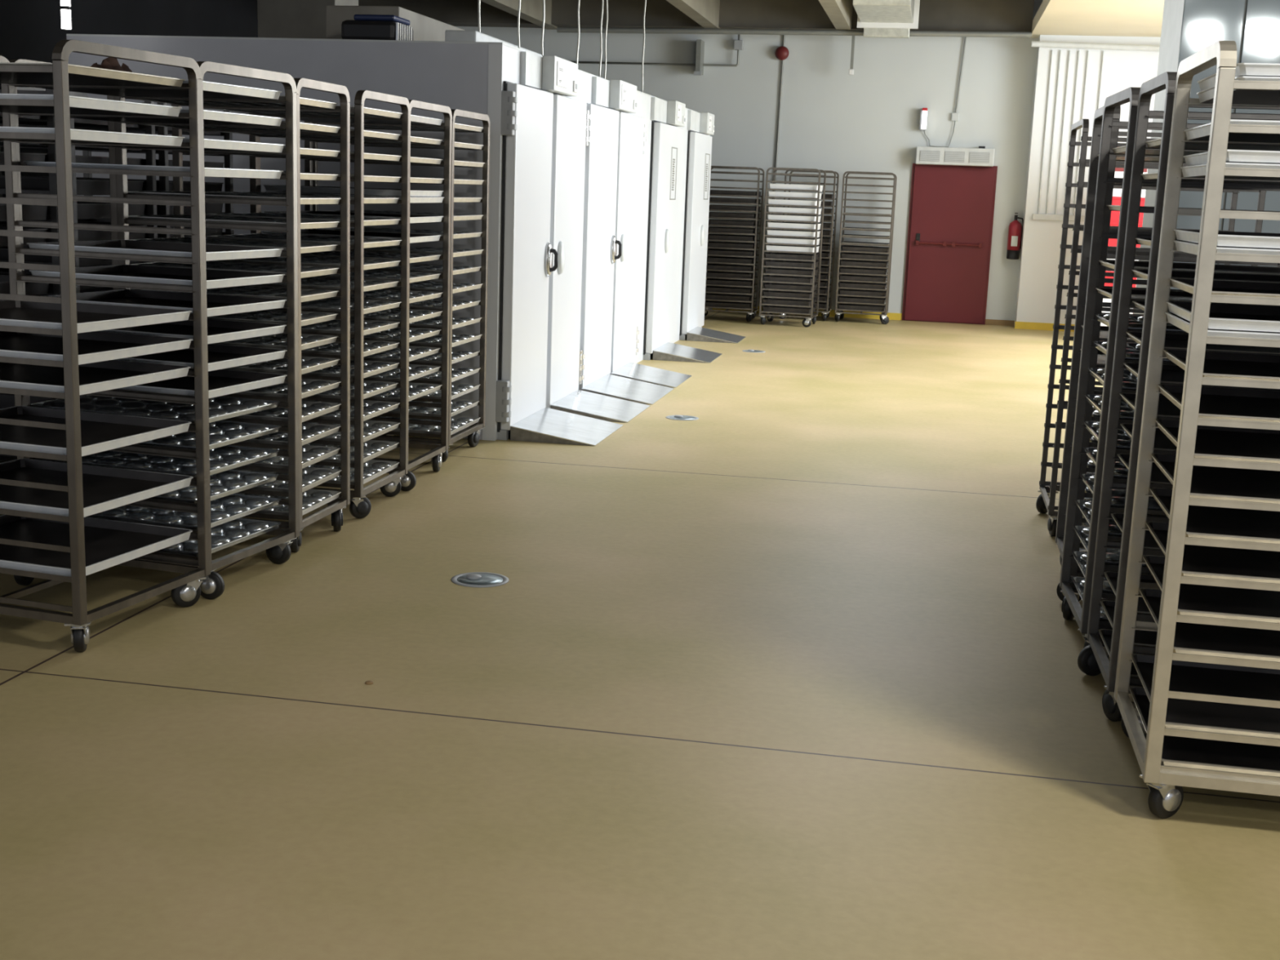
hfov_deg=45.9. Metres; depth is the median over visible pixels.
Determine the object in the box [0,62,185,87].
baking tray
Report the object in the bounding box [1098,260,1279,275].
baking tray
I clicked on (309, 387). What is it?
tray
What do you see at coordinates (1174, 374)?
baking tray
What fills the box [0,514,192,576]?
baking tray
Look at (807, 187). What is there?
baking tray
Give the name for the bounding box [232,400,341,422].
tray
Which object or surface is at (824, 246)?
baking tray
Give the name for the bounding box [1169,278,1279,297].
baking tray
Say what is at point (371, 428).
tray
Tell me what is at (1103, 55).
conduit
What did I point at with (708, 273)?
baking tray
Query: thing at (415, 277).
tray
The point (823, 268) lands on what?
baking tray
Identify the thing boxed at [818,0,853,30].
beam
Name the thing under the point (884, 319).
rack
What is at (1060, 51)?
conduit
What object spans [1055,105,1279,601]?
rack
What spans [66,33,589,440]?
tall cabinet
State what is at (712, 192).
baking tray
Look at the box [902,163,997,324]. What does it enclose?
door
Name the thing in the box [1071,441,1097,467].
tray
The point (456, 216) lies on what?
tray
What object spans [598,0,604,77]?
cable
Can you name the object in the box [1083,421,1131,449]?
tray
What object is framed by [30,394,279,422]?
tray
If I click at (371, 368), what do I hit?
tray
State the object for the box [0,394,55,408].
baking tray
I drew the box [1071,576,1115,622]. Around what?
tray
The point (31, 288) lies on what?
baking tray
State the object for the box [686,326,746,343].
ramp
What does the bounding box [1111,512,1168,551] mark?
baking tray
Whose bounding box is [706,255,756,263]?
baking tray
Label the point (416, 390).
tray
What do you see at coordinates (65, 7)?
lamp
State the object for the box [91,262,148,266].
baking tray
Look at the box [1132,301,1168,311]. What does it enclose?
baking tray
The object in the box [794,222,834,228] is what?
baking tray
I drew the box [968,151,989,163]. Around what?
grille
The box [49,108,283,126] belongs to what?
baking tray
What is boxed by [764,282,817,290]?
baking tray
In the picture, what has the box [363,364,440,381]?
tray
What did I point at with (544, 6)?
cable
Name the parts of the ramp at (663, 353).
plate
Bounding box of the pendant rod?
[848,35,854,75]
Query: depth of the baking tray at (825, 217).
19.11 m
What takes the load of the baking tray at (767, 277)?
in the rack at (806, 322)
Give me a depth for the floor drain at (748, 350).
15.36 m
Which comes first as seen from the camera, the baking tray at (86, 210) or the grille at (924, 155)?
the baking tray at (86, 210)
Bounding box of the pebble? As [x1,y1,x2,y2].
[364,680,373,684]
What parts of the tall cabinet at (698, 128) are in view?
header plate, door, handle plate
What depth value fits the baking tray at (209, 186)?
7.63 m
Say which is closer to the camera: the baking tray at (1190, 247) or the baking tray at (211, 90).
the baking tray at (1190, 247)
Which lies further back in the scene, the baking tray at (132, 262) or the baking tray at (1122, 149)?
the baking tray at (132, 262)
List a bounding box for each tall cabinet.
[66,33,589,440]
[577,69,646,390]
[635,93,685,363]
[675,107,714,342]
[1133,0,1279,314]
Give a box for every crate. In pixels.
[1102,297,1133,314]
[1104,271,1136,287]
[1107,221,1142,247]
[1110,196,1145,222]
[1112,171,1147,197]
[1115,167,1146,172]
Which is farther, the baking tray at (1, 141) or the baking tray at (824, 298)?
the baking tray at (824, 298)
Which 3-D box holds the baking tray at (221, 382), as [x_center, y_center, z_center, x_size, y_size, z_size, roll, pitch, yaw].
[-1.890,-0.399,5.995,0.770,0.032,0.590,6,11,17]
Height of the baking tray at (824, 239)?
0.066 m
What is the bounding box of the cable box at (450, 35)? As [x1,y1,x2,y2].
[444,30,542,56]
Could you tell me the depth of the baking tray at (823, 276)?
19.26 m
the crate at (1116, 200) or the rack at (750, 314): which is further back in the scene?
the rack at (750, 314)
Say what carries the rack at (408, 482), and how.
on the floor
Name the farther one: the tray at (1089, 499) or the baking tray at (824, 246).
the baking tray at (824, 246)
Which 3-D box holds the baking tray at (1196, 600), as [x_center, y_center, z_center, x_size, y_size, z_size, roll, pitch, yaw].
[1.817,0.317,4.140,0.770,0.022,0.620,4,11,10]
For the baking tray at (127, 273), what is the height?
0.032 m
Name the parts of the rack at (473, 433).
post, tray rail, tray rail, tray rail, tray rail, tray rail, tray rail, tray rail, tray rail, tray rail, tray rail, tray rail, tray rail, tray rail, tray rail, tray rail, tray rail, frame, post, rail, post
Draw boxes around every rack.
[0,40,210,652]
[0,88,60,399]
[0,91,157,293]
[8,58,299,599]
[17,87,234,238]
[106,77,350,551]
[203,89,410,518]
[257,99,452,491]
[312,109,490,462]
[704,165,764,321]
[758,167,826,327]
[778,170,839,320]
[834,171,897,324]
[1035,119,1266,536]
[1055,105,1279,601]
[1059,87,1279,656]
[1077,71,1279,721]
[1114,40,1279,818]
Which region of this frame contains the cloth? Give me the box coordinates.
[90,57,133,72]
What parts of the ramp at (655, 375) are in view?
plate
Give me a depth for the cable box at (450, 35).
9.18 m
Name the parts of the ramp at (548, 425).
plate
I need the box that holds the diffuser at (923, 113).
[920,110,927,128]
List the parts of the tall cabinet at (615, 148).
door, header plate, handle plate, lever, handle plate, door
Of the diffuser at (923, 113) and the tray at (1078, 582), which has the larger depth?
the diffuser at (923, 113)
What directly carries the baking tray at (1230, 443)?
in the rack at (1165, 784)
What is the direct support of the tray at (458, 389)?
in the rack at (473, 433)
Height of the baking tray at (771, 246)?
0.074 m
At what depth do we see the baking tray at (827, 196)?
19.05 m
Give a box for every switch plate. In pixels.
[573,80,577,92]
[633,99,636,110]
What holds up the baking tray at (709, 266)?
in the rack at (750, 314)
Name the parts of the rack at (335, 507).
post, post, tray rail, tray rail, tray rail, tray rail, tray rail, tray rail, tray rail, tray rail, tray rail, tray rail, tray rail, tray rail, tray rail, tray rail, tray rail, tray rail, frame, post, rail, tray rail, tray rail, tray rail, tray rail, tray rail, post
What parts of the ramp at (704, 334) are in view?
plate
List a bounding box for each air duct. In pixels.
[325,4,464,40]
[853,0,919,38]
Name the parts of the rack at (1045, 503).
tray rail, frame, tray rail, tray rail, tray rail, tray rail, post, tray rail, tray rail, tray rail, tray rail, tray rail, tray rail, post, tray rail, tray rail, rail, tray rail, tray rail, tray rail, tray rail, tray rail, tray rail, tray rail, tray rail, tray rail, tray rail, tray rail, tray rail, tray rail, tray rail, tray rail, tray rail, post, post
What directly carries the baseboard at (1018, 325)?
attached to the wall pier
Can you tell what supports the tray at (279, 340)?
on the rack at (335, 507)
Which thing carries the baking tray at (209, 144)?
in the rack at (277, 548)
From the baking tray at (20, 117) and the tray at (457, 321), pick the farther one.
the tray at (457, 321)
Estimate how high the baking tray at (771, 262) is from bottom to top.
0.066 m
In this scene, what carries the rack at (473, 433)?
on the floor
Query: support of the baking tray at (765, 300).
in the rack at (806, 322)
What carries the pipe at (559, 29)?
attached to the wall at (868, 120)
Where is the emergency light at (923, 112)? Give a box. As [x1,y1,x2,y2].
[919,107,927,130]
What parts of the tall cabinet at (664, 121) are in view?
header plate, door, handle plate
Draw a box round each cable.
[477,0,480,32]
[517,0,520,48]
[541,0,545,56]
[576,0,579,63]
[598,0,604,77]
[604,0,608,79]
[641,0,646,92]
[924,120,955,146]
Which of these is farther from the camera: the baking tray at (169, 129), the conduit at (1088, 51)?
the conduit at (1088, 51)
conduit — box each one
[773,60,783,206]
[782,35,785,46]
[1037,49,1053,213]
[1045,49,1062,213]
[1054,50,1071,213]
[1071,50,1079,124]
[1072,50,1089,214]
[1097,51,1104,109]
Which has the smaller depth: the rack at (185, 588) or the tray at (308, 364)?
the rack at (185, 588)
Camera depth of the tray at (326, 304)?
7.28 m
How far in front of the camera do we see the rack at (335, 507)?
6.63 m
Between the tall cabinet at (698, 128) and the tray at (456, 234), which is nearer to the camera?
the tray at (456, 234)
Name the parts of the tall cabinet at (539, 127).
corner trim, door, panel, header plate, handle plate, lever, handle plate, door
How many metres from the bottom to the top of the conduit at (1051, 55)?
1.980 m
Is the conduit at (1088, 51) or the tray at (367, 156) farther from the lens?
the conduit at (1088, 51)
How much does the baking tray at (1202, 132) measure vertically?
0.028 m
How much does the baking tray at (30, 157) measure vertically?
0.066 m
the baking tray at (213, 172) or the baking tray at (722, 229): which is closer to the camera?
the baking tray at (213, 172)
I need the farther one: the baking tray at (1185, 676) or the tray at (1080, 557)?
the tray at (1080, 557)
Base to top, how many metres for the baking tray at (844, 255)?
0.066 m
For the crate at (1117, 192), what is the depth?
17.24 m
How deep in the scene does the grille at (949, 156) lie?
19.24 m
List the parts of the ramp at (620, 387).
plate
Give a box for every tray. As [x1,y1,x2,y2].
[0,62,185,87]
[0,93,182,116]
[0,111,40,119]
[0,118,139,128]
[0,124,41,144]
[0,126,184,146]
[0,144,142,151]
[0,151,47,165]
[0,175,144,195]
[0,203,47,221]
[0,220,146,240]
[0,226,48,246]
[0,245,142,266]
[0,266,106,289]
[0,275,48,295]
[0,299,191,333]
[0,330,192,364]
[0,360,191,395]
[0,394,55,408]
[0,405,191,456]
[0,453,17,462]
[0,457,193,516]
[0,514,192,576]
[20,175,223,191]
[23,160,283,178]
[26,240,283,261]
[29,264,284,288]
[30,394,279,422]
[32,444,279,476]
[34,288,112,296]
[36,80,281,99]
[38,125,220,135]
[42,288,286,316]
[44,154,142,164]
[46,200,145,218]
[47,217,222,237]
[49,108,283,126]
[75,137,284,152]
[75,149,219,155]
[87,493,280,529]
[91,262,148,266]
[96,319,286,344]
[113,343,286,371]
[115,368,287,398]
[128,191,341,204]
[128,213,339,229]
[129,261,339,278]
[130,285,338,302]
[131,95,337,109]
[132,236,337,253]
[135,420,280,449]
[139,120,340,133]
[141,159,224,168]
[144,202,222,214]
[150,469,279,503]
[157,517,280,555]
[166,146,340,156]
[204,191,399,203]
[204,212,400,226]
[205,233,401,248]
[207,309,337,325]
[210,255,400,270]
[212,333,337,350]
[213,106,402,118]
[217,128,400,139]
[224,355,340,374]
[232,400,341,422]
[234,378,341,398]
[235,488,341,515]
[236,466,341,492]
[241,422,340,445]
[245,151,401,160]
[245,444,340,468]
[256,276,399,291]
[262,229,441,243]
[263,184,443,196]
[263,210,443,222]
[266,191,444,203]
[274,115,443,125]
[275,135,442,144]
[280,171,338,180]
[280,297,401,314]
[300,250,440,262]
[301,319,399,335]
[301,339,399,356]
[302,360,399,377]
[302,400,399,421]
[302,420,399,442]
[305,440,399,463]
[307,459,399,484]
[309,155,442,164]
[309,380,398,399]
[315,270,440,283]
[320,226,482,239]
[321,209,483,220]
[325,173,400,182]
[329,121,483,132]
[329,288,442,303]
[335,140,483,149]
[337,327,440,342]
[350,245,483,257]
[350,308,442,323]
[363,346,440,361]
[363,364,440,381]
[364,159,484,167]
[365,382,442,400]
[373,262,481,275]
[374,415,480,435]
[385,399,479,417]
[386,280,483,293]
[388,175,444,183]
[390,175,484,184]
[408,297,480,311]
[408,315,481,328]
[408,332,481,346]
[410,349,479,364]
[415,365,480,382]
[419,382,480,399]
[440,195,482,202]
[704,300,755,308]
[705,285,755,293]
[705,293,755,301]
[706,248,758,256]
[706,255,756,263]
[706,263,756,271]
[706,271,756,278]
[706,278,756,286]
[707,226,758,234]
[707,233,757,240]
[707,240,758,248]
[708,212,759,219]
[708,219,759,226]
[709,189,760,196]
[709,197,760,204]
[709,204,759,212]
[761,297,815,306]
[762,289,816,298]
[762,305,815,313]
[763,275,816,283]
[764,244,819,252]
[764,252,818,260]
[764,259,817,267]
[764,266,817,275]
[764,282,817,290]
[765,236,820,244]
[766,221,820,230]
[766,229,820,237]
[767,191,822,199]
[767,199,821,207]
[767,206,822,214]
[767,213,820,222]
[768,183,823,191]
[788,213,834,220]
[790,229,834,235]
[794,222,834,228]
[804,207,835,213]
[813,287,827,293]
[813,294,826,301]
[813,301,829,308]
[814,272,828,279]
[814,280,827,286]
[815,258,831,264]
[815,266,828,271]
[816,244,830,249]
[816,251,832,257]
[817,236,830,242]
[820,200,835,205]
[821,194,835,199]
[837,295,885,303]
[837,302,884,311]
[838,281,886,288]
[838,288,886,296]
[839,266,887,274]
[839,274,887,281]
[840,252,888,259]
[840,259,888,266]
[841,234,889,237]
[841,241,889,244]
[841,244,888,252]
[842,226,890,230]
[843,212,891,215]
[1064,510,1088,542]
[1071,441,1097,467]
[1071,551,1114,593]
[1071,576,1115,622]
[1072,524,1147,567]
[1074,417,1097,442]
[1075,395,1100,417]
[1075,499,1122,537]
[1077,547,1086,567]
[1080,324,1133,340]
[1080,348,1106,364]
[1080,473,1163,511]
[1082,497,1092,517]
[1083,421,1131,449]
[1084,394,1134,420]
[1084,447,1128,479]
[1084,472,1094,493]
[1087,367,1137,390]
[1093,341,1173,362]
[1094,313,1186,332]
[1095,287,1279,306]
[1097,154,1185,161]
[1097,628,1155,678]
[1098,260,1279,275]
[1100,600,1157,648]
[1103,571,1156,615]
[1106,204,1279,212]
[1111,145,1204,155]
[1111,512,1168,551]
[1117,453,1172,484]
[1120,392,1181,417]
[1120,423,1177,451]
[1123,362,1278,389]
[1125,331,1279,354]
[1128,686,1279,777]
[1130,653,1279,738]
[1131,269,1279,283]
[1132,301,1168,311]
[1135,237,1182,245]
[1139,588,1279,662]
[1140,172,1279,184]
[1142,555,1279,622]
[1145,137,1279,151]
[1146,521,1279,583]
[1149,487,1279,543]
[1151,453,1279,503]
[1155,418,1279,463]
[1157,384,1279,422]
[1163,349,1279,381]
[1164,311,1279,339]
[1165,301,1279,332]
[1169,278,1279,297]
[1173,229,1279,248]
[1173,240,1279,255]
[1180,162,1279,180]
[1182,149,1279,166]
[1184,119,1279,142]
[1196,75,1279,105]
[1197,62,1279,90]
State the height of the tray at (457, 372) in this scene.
0.031 m
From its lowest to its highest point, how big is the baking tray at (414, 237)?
0.030 m
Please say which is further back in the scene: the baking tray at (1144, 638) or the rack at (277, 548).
the rack at (277, 548)
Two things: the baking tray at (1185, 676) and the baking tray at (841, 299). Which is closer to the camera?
the baking tray at (1185, 676)
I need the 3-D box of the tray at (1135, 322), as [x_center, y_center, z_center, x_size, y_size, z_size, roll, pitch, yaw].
[2.052,-0.544,5.372,0.770,0.031,0.590,4,11,8]
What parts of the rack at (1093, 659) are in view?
tray rail, tray rail, tray rail, frame, post, tray rail, tray rail, tray rail, tray rail, tray rail, tray rail, tray rail, post, tray rail, tray rail, tray rail, tray rail, tray rail, rail, tray rail, tray rail, tray rail, tray rail, tray rail, tray rail, tray rail, tray rail, tray rail, tray rail, tray rail, tray rail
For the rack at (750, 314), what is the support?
on the floor
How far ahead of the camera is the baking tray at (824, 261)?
19.22 m
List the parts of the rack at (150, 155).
post, tray rail, tray rail, tray rail, tray rail, tray rail, post, post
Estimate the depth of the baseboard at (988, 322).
19.71 m
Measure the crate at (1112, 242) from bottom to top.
0.280 m
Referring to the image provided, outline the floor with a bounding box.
[0,311,1279,959]
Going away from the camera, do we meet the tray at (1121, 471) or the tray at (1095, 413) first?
the tray at (1121, 471)
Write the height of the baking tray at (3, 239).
0.066 m
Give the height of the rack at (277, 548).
1.985 m
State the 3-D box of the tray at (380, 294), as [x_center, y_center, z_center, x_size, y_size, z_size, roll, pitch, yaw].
[-1.513,-0.991,8.054,0.770,0.031,0.610,4,11,10]
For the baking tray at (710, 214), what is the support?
in the rack at (750, 314)
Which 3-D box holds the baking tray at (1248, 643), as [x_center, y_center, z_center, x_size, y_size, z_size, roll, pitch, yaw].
[1.813,0.418,4.160,0.770,0.022,0.620,4,11,10]
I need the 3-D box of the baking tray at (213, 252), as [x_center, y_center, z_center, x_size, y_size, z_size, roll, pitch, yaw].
[-1.882,-0.899,5.902,0.770,0.032,0.590,6,11,17]
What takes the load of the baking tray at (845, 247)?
in the rack at (884, 319)
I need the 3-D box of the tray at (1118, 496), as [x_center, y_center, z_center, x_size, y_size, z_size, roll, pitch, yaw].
[2.031,0.059,5.489,0.770,0.031,0.590,4,11,8]
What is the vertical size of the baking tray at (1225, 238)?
0.028 m
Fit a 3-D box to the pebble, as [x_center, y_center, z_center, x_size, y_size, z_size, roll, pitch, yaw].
[-0.873,0.651,4.865,0.026,0.008,0.026,4,11,10]
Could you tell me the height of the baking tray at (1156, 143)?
0.018 m
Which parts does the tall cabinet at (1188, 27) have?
panel, panel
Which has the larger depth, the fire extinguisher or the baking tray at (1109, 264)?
the fire extinguisher
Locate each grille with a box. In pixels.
[919,150,940,161]
[944,151,964,162]
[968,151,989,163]
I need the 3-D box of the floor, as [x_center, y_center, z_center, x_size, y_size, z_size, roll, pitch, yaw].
[0.249,-0.066,9.059,15.600,0.100,23.600,4,11,10]
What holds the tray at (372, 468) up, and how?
on the rack at (360, 506)
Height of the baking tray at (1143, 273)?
0.018 m
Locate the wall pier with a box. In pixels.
[1014,35,1160,324]
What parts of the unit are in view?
lid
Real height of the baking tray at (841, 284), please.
0.066 m
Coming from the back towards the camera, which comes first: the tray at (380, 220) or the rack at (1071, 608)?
the tray at (380, 220)
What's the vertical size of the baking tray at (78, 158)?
0.066 m
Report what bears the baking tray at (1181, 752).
in the rack at (1165, 784)
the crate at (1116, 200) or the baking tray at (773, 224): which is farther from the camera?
the baking tray at (773, 224)
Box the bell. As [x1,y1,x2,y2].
[775,45,788,60]
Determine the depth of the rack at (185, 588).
5.17 m
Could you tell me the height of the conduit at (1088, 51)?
1.980 m
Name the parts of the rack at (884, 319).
post, post, tray rail, tray rail, tray rail, tray rail, tray rail, frame, tray rail, tray rail, tray rail, tray rail, tray rail, tray rail, tray rail, tray rail, tray rail, tray rail, tray rail, tray rail, tray rail, tray rail, tray rail, rail, tray rail, rail, post, post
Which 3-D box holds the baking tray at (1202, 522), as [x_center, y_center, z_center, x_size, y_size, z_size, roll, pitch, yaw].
[1.825,0.116,4.102,0.770,0.022,0.620,4,11,10]
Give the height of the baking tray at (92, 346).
0.033 m
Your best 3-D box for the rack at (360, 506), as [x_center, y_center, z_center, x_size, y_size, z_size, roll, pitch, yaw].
[-1.639,-0.866,7.345,0.880,1.985,0.664,4,11,10]
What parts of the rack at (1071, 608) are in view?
tray rail, tray rail, post, frame, tray rail, post, tray rail, tray rail, tray rail, tray rail, rail, tray rail, tray rail, tray rail, tray rail, tray rail, tray rail, tray rail, tray rail, tray rail, tray rail, tray rail, tray rail, tray rail, tray rail, tray rail, tray rail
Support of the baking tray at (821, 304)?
in the rack at (824, 313)
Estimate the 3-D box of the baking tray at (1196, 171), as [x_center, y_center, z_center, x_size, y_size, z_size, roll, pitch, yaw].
[1.852,-0.792,3.926,0.770,0.028,0.620,4,11,10]
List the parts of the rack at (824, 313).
tray rail, rail, rail, tray rail, frame, post, post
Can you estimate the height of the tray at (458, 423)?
0.031 m
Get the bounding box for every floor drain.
[451,572,509,587]
[666,414,698,420]
[742,349,764,352]
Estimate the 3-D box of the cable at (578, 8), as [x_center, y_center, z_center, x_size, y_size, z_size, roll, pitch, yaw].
[-0.447,-3.990,11.366,0.023,1.829,0.023,4,11,10]
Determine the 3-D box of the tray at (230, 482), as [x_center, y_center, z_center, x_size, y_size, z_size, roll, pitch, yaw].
[-1.944,-0.002,6.084,0.770,0.031,0.590,6,11,17]
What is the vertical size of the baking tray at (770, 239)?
0.074 m
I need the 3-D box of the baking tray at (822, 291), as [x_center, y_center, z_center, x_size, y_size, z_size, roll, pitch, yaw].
[2.146,-2.465,19.582,0.590,0.066,0.550,4,11,10]
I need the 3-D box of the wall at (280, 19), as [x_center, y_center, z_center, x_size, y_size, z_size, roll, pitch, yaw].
[-3.242,-3.526,14.804,0.780,4.250,0.600,4,11,10]
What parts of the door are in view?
lock plate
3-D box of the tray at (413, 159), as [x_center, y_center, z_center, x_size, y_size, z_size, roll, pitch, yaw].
[-1.497,-1.691,7.919,0.770,0.031,0.610,4,11,10]
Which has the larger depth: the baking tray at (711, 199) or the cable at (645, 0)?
the baking tray at (711, 199)
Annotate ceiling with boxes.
[1029,0,1164,38]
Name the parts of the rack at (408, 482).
post, post, tray rail, tray rail, tray rail, tray rail, tray rail, tray rail, tray rail, tray rail, tray rail, tray rail, tray rail, tray rail, tray rail, tray rail, tray rail, post, tray rail, frame, rail, tray rail, post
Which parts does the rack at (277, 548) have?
post, rail, tray rail, tray rail, tray rail, tray rail, tray rail, tray rail, tray rail, post, tray rail, tray rail, tray rail, tray rail, tray rail, tray rail, tray rail, tray rail, tray rail, post, tray rail, tray rail, rail, frame, tray rail, tray rail, tray rail, tray rail, tray rail, tray rail, tray rail, tray rail, tray rail, tray rail, post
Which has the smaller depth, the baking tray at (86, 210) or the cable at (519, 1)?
the baking tray at (86, 210)
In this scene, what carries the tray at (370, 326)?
on the rack at (360, 506)
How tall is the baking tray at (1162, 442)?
0.018 m
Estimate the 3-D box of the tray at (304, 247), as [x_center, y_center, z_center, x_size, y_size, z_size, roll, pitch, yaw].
[-1.764,-1.021,6.553,0.770,0.031,0.490,4,11,10]
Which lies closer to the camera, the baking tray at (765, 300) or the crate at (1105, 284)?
the crate at (1105, 284)
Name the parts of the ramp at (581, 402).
plate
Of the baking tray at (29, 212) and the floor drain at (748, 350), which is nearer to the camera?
the baking tray at (29, 212)
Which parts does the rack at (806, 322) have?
post, post, tray rail, tray rail, tray rail, tray rail, tray rail, tray rail, tray rail, tray rail, tray rail, frame, tray rail, tray rail, tray rail, tray rail, tray rail, tray rail, tray rail, tray rail, tray rail, tray rail, rail, tray rail, rail, post, post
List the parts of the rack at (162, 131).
rail, post, tray rail, tray rail, tray rail, post, tray rail, post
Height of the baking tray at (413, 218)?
0.030 m
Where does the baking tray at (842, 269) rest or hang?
in the rack at (884, 319)
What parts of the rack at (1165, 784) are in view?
tray rail, tray rail, tray rail, tray rail, post, tray rail, tray rail, post, frame, rail, tray rail, tray rail, tray rail, tray rail, tray rail, tray rail, tray rail, tray rail, tray rail, tray rail, tray rail, tray rail, tray rail, tray rail, tray rail, tray rail, tray rail, tray rail, tray rail, tray rail, tray rail, tray rail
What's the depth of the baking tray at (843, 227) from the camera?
19.50 m
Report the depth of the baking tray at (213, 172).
5.61 m
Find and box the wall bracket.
[693,39,704,75]
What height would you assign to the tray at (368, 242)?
0.031 m
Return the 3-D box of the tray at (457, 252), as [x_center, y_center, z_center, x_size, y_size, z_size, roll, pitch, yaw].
[-1.373,-1.344,8.831,0.770,0.031,0.630,4,11,10]
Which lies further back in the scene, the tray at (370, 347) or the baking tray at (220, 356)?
the tray at (370, 347)
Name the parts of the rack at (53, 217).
tray rail, tray rail, tray rail, tray rail, tray rail, tray rail, post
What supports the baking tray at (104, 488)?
in the rack at (185, 588)
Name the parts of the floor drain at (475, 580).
knob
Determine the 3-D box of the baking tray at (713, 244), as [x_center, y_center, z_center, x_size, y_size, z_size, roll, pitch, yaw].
[1.141,-2.947,18.973,0.650,0.066,0.550,4,11,9]
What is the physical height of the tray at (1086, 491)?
0.031 m
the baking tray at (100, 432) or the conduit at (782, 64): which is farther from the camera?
the conduit at (782, 64)
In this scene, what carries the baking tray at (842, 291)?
in the rack at (884, 319)
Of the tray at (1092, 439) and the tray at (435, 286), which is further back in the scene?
the tray at (435, 286)
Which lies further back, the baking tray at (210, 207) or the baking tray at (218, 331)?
the baking tray at (210, 207)
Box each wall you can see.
[0,0,257,197]
[257,0,358,39]
[454,0,1043,320]
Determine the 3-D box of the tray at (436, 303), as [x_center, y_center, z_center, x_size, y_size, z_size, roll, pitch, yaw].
[-1.398,-1.045,8.891,0.770,0.031,0.630,4,11,10]
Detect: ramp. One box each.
[510,407,623,445]
[550,389,650,422]
[581,373,674,404]
[610,362,692,387]
[653,342,722,363]
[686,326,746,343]
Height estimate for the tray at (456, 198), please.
0.031 m
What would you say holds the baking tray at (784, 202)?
in the rack at (806, 322)
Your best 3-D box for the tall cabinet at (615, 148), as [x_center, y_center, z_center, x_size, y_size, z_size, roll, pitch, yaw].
[-1.567,-2.123,12.697,3.029,2.422,2.568,4,11,10]
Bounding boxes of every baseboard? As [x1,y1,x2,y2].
[711,306,902,319]
[985,319,1014,325]
[1014,321,1075,331]
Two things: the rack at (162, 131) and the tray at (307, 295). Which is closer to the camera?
the tray at (307, 295)
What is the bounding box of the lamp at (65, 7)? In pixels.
[60,0,71,29]
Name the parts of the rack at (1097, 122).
frame, post, tray rail, tray rail, tray rail, tray rail, post, tray rail, tray rail, rail, tray rail, tray rail, tray rail, tray rail, tray rail, tray rail, tray rail, tray rail, tray rail, tray rail, tray rail, tray rail, tray rail, tray rail, tray rail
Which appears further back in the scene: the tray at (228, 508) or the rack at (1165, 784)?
the tray at (228, 508)
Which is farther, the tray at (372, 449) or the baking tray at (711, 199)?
the baking tray at (711, 199)
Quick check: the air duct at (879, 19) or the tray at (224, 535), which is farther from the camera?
the air duct at (879, 19)
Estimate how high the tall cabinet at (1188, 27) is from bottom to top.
3.200 m
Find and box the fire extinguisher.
[1006,213,1023,259]
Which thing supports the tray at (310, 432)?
on the rack at (335, 507)
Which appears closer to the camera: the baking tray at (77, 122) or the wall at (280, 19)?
the baking tray at (77, 122)
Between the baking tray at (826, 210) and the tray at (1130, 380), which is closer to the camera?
the tray at (1130, 380)
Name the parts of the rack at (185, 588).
rail, post, tray rail, tray rail, tray rail, tray rail, tray rail, tray rail, tray rail, tray rail, tray rail, tray rail, tray rail, tray rail, tray rail, tray rail, tray rail, tray rail, tray rail, tray rail, post, tray rail, tray rail, tray rail, tray rail, tray rail, frame, tray rail, tray rail, tray rail, rail, tray rail, tray rail, tray rail, tray rail, tray rail, tray rail, tray rail, tray rail, tray rail, tray rail, post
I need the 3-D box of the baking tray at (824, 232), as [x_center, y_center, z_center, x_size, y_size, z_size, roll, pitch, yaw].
[2.181,-3.187,19.441,0.590,0.066,0.550,4,11,10]
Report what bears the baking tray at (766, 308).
in the rack at (806, 322)
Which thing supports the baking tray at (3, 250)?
in the rack at (150, 155)
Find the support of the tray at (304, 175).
on the rack at (335, 507)
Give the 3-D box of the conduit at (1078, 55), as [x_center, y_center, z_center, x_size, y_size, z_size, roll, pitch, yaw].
[5.360,-4.303,18.738,0.022,1.980,0.022,9,13,32]
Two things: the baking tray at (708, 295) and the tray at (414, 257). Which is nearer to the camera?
the tray at (414, 257)
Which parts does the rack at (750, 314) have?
tray rail, tray rail, tray rail, tray rail, tray rail, tray rail, tray rail, tray rail, tray rail, tray rail, frame, tray rail, tray rail, tray rail, tray rail, tray rail, tray rail, tray rail, tray rail, tray rail, rail, rail, tray rail, post, post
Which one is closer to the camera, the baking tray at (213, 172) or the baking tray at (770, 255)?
the baking tray at (213, 172)
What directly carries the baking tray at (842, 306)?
in the rack at (884, 319)
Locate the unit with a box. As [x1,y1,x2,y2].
[341,14,413,40]
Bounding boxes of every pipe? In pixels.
[556,26,1031,37]
[570,34,743,66]
[1031,40,1159,51]
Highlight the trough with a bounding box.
[1032,213,1084,221]
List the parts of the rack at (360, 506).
post, tray rail, tray rail, tray rail, tray rail, tray rail, tray rail, tray rail, tray rail, tray rail, tray rail, tray rail, tray rail, tray rail, tray rail, tray rail, tray rail, tray rail, tray rail, frame, post, rail, tray rail, tray rail, post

